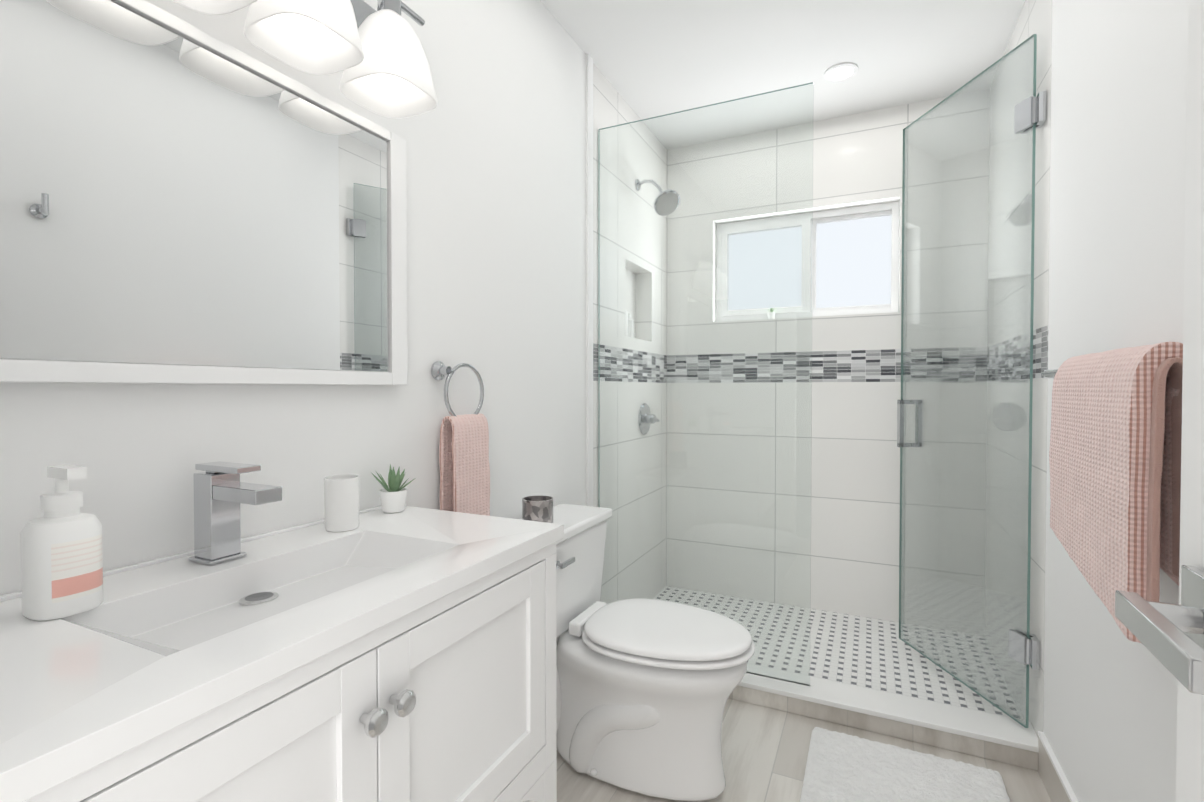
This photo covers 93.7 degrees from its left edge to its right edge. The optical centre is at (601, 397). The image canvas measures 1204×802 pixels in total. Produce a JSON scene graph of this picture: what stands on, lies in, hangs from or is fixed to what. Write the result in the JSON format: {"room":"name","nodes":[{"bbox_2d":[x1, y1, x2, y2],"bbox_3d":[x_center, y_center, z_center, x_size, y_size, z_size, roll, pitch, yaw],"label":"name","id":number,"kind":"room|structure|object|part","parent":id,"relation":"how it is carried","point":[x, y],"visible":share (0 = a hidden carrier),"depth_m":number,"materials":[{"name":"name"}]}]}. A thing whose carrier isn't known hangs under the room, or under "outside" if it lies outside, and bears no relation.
{"room":"bathroom","nodes":[
{"label":"bathroom","id":0,"kind":"room"},
{"bbox_2d":[0,0,666,603],"bbox_3d":[-0.387,-0.128,1.838,0.150,2.550,3.530,0,1,25],"label":"wall","id":1,"kind":"structure","parent":0,"point":[494,138],"depth_m":1.66,"materials":[{"name":"white paint"}]},
{"bbox_2d":[0,0,407,384],"bbox_3d":[-0.704,-0.324,0.951,0.035,0.600,0.980,0,1,25],"label":"mirror","id":2,"kind":"object","parent":1,"relation":"attached to","point":[182,202],"visible":1,"depth_m":0.94,"materials":[{"name":"white mirror"}]},
{"bbox_2d":[174,0,436,117],"bbox_3d":[-0.560,-0.770,1.041,0.211,0.251,0.600,0,1,25],"label":"sconce","id":3,"kind":"object","parent":1,"relation":"attached to","point":[378,57],"visible":1,"depth_m":1.12,"materials":[{"name":"white glass"}]},
{"bbox_2d":[431,361,489,515],"bbox_3d":[-0.389,0.176,1.579,0.072,0.553,0.174,0,1,25],"label":"towel ring","id":4,"kind":"object","parent":1,"relation":"attached to","point":[464,465],"visible":0.75,"depth_m":1.55,"materials":[{"name":"pink fabric"}]},
{"bbox_2d":[439,413,489,515],"bbox_3d":[-0.382,0.250,1.582,0.062,0.406,0.153,0,1,25],"label":"towel","id":5,"kind":"object","parent":4,"relation":"hanging from","point":[464,465],"depth_m":1.55,"materials":[{"name":"pink fabric"}]},
{"bbox_2d":[586,54,592,506],"bbox_3d":[-0.051,-0.175,2.357,0.010,2.472,0.046,0,1,25],"label":"trim","id":6,"kind":"structure","parent":1,"relation":"attached to","point":[589,280],"depth_m":2.34,"materials":[{"name":"white"}]},
{"bbox_2d":[625,309,630,336],"bbox_3d":[0.102,-0.382,2.792,0.055,0.165,0.055,0,1,13],"label":"bottle","id":7,"kind":"object","parent":1,"relation":"in","point":[629,324],"depth_m":2.78,"materials":[{"name":"white plastic"}]},
{"bbox_2d":[631,318,633,337],"bbox_3d":[0.137,-0.363,2.854,0.047,0.125,0.047,0,1,13],"label":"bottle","id":8,"kind":"object","parent":1,"relation":"in","point":[632,331],"depth_m":2.84,"materials":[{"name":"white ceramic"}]},
{"bbox_2d":[638,403,659,434],"bbox_3d":[0.247,0.110,2.931,0.060,0.164,0.164,0,1,25],"label":"shower valve","id":9,"kind":"object","parent":1,"relation":"attached to","point":[642,417],"depth_m":2.91,"materials":[{"name":"silver metal"}]},
{"bbox_2d":[635,179,679,215],"bbox_3d":[0.270,-1.000,2.780,0.222,0.192,0.130,0,1,25],"label":"shower head","id":10,"kind":"object","parent":1,"relation":"attached to","point":[667,211],"depth_m":2.76},
{"bbox_2d":[767,307,774,318],"bbox_3d":[0.913,-0.456,3.043,0.042,0.064,0.042,0,1,25],"label":"potted plant","id":11,"kind":"object","parent":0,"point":[772,315],"depth_m":3.03,"materials":[{"name":"white ceramic"}]},
{"bbox_2d":[540,0,1024,149],"bbox_3d":[0.381,-1.447,1.453,1.850,0.100,3.530,0,1,25],"label":"ceiling","id":12,"kind":"structure","parent":0,"point":[652,58],"depth_m":2.31,"materials":[{"name":"white paint"}]},
{"bbox_2d":[824,62,857,80],"bbox_3d":[1.034,-1.408,2.444,0.136,0.009,0.136,0,1,25],"label":"recessed light","id":13,"kind":"object","parent":12,"relation":"in","point":[841,71],"visible":1,"depth_m":2.44,"materials":[{"name":"white"}]},
{"bbox_2d":[523,698,1050,801],"bbox_3d":[0.381,1.203,1.494,1.850,0.100,3.530,0,1,25],"label":"floor","id":14,"kind":"structure","parent":0,"point":[764,750],"depth_m":1.77,"materials":[{"name":"tile"}]},
{"bbox_2d":[0,505,563,801],"bbox_3d":[-0.497,0.715,0.852,0.504,0.896,0.981,0,1,25],"label":"bathroom vanity","id":15,"kind":"object","parent":14,"relation":"on","point":[407,654],"visible":0.96,"depth_m":0.76,"materials":[{"name":"white paint"}]},
{"bbox_2d":[21,464,102,620],"bbox_3d":[-0.693,0.181,0.726,0.076,0.186,0.072,0,1,25],"label":"soap dispenser","id":16,"kind":"object","parent":15,"relation":"on","point":[61,561],"visible":1,"depth_m":0.71,"materials":[{"name":"white plastic"}]},
{"bbox_2d":[188,461,281,564],"bbox_3d":[-0.598,0.191,0.925,0.165,0.160,0.060,0,1,25],"label":"faucet","id":17,"kind":"object","parent":15,"relation":"on","point":[222,492],"visible":1,"depth_m":0.92,"materials":[{"name":"silver metal"}]},
{"bbox_2d":[324,475,358,531],"bbox_3d":[-0.531,0.214,1.154,0.066,0.105,0.066,0,1,25],"label":"cup","id":18,"kind":"object","parent":15,"relation":"on","point":[341,500],"visible":1,"depth_m":1.13,"materials":[{"name":"white ceramic"}]},
{"bbox_2d":[373,464,413,512],"bbox_3d":[-0.494,0.210,1.318,0.083,0.110,0.099,0,1,25],"label":"succulent","id":19,"kind":"object","parent":15,"relation":"on","point":[393,495],"visible":1,"depth_m":1.30,"materials":[{"name":"green plant"}]},
{"bbox_2d":[521,504,754,800],"bbox_3d":[0.088,0.773,1.748,0.753,0.749,0.456,0,1,25],"label":"toilet","id":20,"kind":"object","parent":14,"relation":"on","point":[645,688],"visible":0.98,"depth_m":1.63,"materials":[{"name":"white ceramic"}]},
{"bbox_2d":[522,495,552,522],"bbox_3d":[-0.199,0.354,1.751,0.096,0.085,0.096,0,1,25],"label":"candle","id":21,"kind":"object","parent":20,"relation":"on","point":[538,508],"visible":0.85,"depth_m":1.71,"materials":[{"name":"glass"}]},
{"bbox_3d":[-0.112,0.494,1.694,0.028,0.024,0.082,0,1,25],"label":"lever handle","id":22,"kind":"part","parent":20,"relation":"part of","materials":[{"name":"silver metal"}]},
{"bbox_3d":[-0.154,0.414,1.858,0.216,0.034,0.456,0,1,25],"label":"tank lid","id":23,"kind":"part","parent":20,"relation":"part of","materials":[{"name":"white ceramic"}]},
{"bbox_3d":[-0.157,0.587,1.862,0.193,0.310,0.438,0,1,25],"label":"tank","id":24,"kind":"part","parent":20,"relation":"part of","materials":[{"name":"white ceramic"}]},
{"bbox_3d":[-0.043,0.706,1.810,0.043,0.041,0.200,0,1,25],"label":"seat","id":25,"kind":"part","parent":20,"relation":"part of","materials":[{"name":"white plastic"}]},
{"bbox_3d":[0.198,0.688,1.695,0.500,0.026,0.384,0,1,25],"label":"seat lid","id":26,"kind":"part","parent":20,"relation":"part of","materials":[{"name":"white plastic"}]},
{"bbox_3d":[0.199,0.715,1.695,0.516,0.019,0.397,0,1,25],"label":"seat","id":27,"kind":"part","parent":20,"relation":"part of","materials":[{"name":"white plastic"}]},
{"bbox_2d":[653,586,1022,719],"bbox_3d":[0.892,1.121,2.568,1.550,0.030,0.850,0,1,25],"label":"shower floor","id":28,"kind":"structure","parent":14,"relation":"on","point":[871,653],"depth_m":2.45,"materials":[{"name":"tile"}]},
{"bbox_2d":[729,664,1038,770],"bbox_3d":[0.682,1.104,2.127,1.550,0.078,0.155,0,1,25],"label":"curb","id":29,"kind":"object","parent":14,"relation":"on","point":[1002,739],"visible":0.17,"depth_m":1.93,"materials":[{"name":"stone"}]},
{"bbox_2d":[599,82,813,685],"bbox_3d":[0.378,-0.043,2.257,0.866,2.212,0.010,0,1,25],"label":"glass wall","id":30,"kind":"structure","parent":29,"relation":"on","point":[706,106],"depth_m":2.23,"materials":[{"name":"teal"}]},
{"bbox_2d":[800,727,1009,801],"bbox_3d":[0.788,1.137,1.452,0.533,0.023,0.816,0,1,25],"label":"bath mat","id":31,"kind":"object","parent":14,"relation":"on","point":[842,767],"visible":1,"depth_m":1.68,"materials":[{"name":"white fabric"}]},
{"bbox_2d":[666,89,989,635],"bbox_3d":[1.106,-0.146,3.000,1.550,2.550,0.150,0,1,25],"label":"wall","id":32,"kind":"structure","parent":0,"point":[853,502],"depth_m":2.90,"materials":[{"name":"tile"}]},
{"bbox_2d":[716,201,899,321],"bbox_3d":[1.071,-0.702,3.023,0.920,0.560,0.062,0,1,25],"label":"window","id":33,"kind":"structure","parent":32,"relation":"in","point":[892,209],"depth_m":2.99,"materials":[{"name":"white plastic"}]},
{"bbox_2d":[984,0,1188,801],"bbox_3d":[1.149,-0.117,1.109,0.150,2.550,3.530,0,1,25],"label":"wall","id":34,"kind":"structure","parent":0,"point":[1118,165],"depth_m":1.39,"materials":[{"name":"white paint"}]},
{"bbox_2d":[897,34,1046,727],"bbox_3d":[1.325,-0.047,2.102,0.380,2.200,0.594,0,1,25],"label":"door","id":35,"kind":"structure","parent":34,"relation":"in","point":[1030,112],"depth_m":2.03,"materials":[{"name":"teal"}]},
{"bbox_2d":[1038,731,1077,801],"bbox_3d":[1.046,1.096,1.102,0.014,0.125,1.395,0,1,25],"label":"baseboard","id":36,"kind":"structure","parent":34,"relation":"attached to","point":[1055,781],"depth_m":1.61,"materials":[{"name":"wood"}]},
{"bbox_2d":[1041,341,1182,642],"bbox_3d":[1.031,0.144,1.178,0.119,0.475,0.723,0,1,25],"label":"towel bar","id":37,"kind":"object","parent":34,"relation":"attached to","point":[1115,455],"visible":0.85,"depth_m":0.93,"materials":[{"name":"pink fabric"}]},
{"bbox_2d":[1146,357,1182,601],"bbox_3d":[0.883,0.150,0.881,0.055,0.424,0.060,0,1,25],"label":"towel","id":38,"kind":"object","parent":37,"relation":"hanging from","point":[1164,375],"depth_m":0.88,"materials":[{"name":"pink fabric"}]},
{"bbox_3d":[-0.273,-0.101,0.096,1.550,2.550,0.120,0,1,25],"label":"wall","id":39,"kind":"structure","parent":0,"visible":0},
{"bbox_2d":[1115,0,1203,801],"bbox_3d":[0.377,0.144,0.202,0.152,2.033,0.601,0,1,25],"label":"door","id":40,"kind":"structure","parent":39,"relation":"in","point":[1169,637],"depth_m":0.45,"materials":[{"name":"white paint"}]},
{"label":"outside","id":41,"kind":"structure","parent":0,"visible":0},
{"bbox_2d":[729,215,890,309],"bbox_3d":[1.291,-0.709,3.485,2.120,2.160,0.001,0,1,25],"label":"window","id":42,"kind":"structure","parent":41,"point":[853,262],"depth_m":3.45,"materials":[{"name":"white glass"}]}
]}

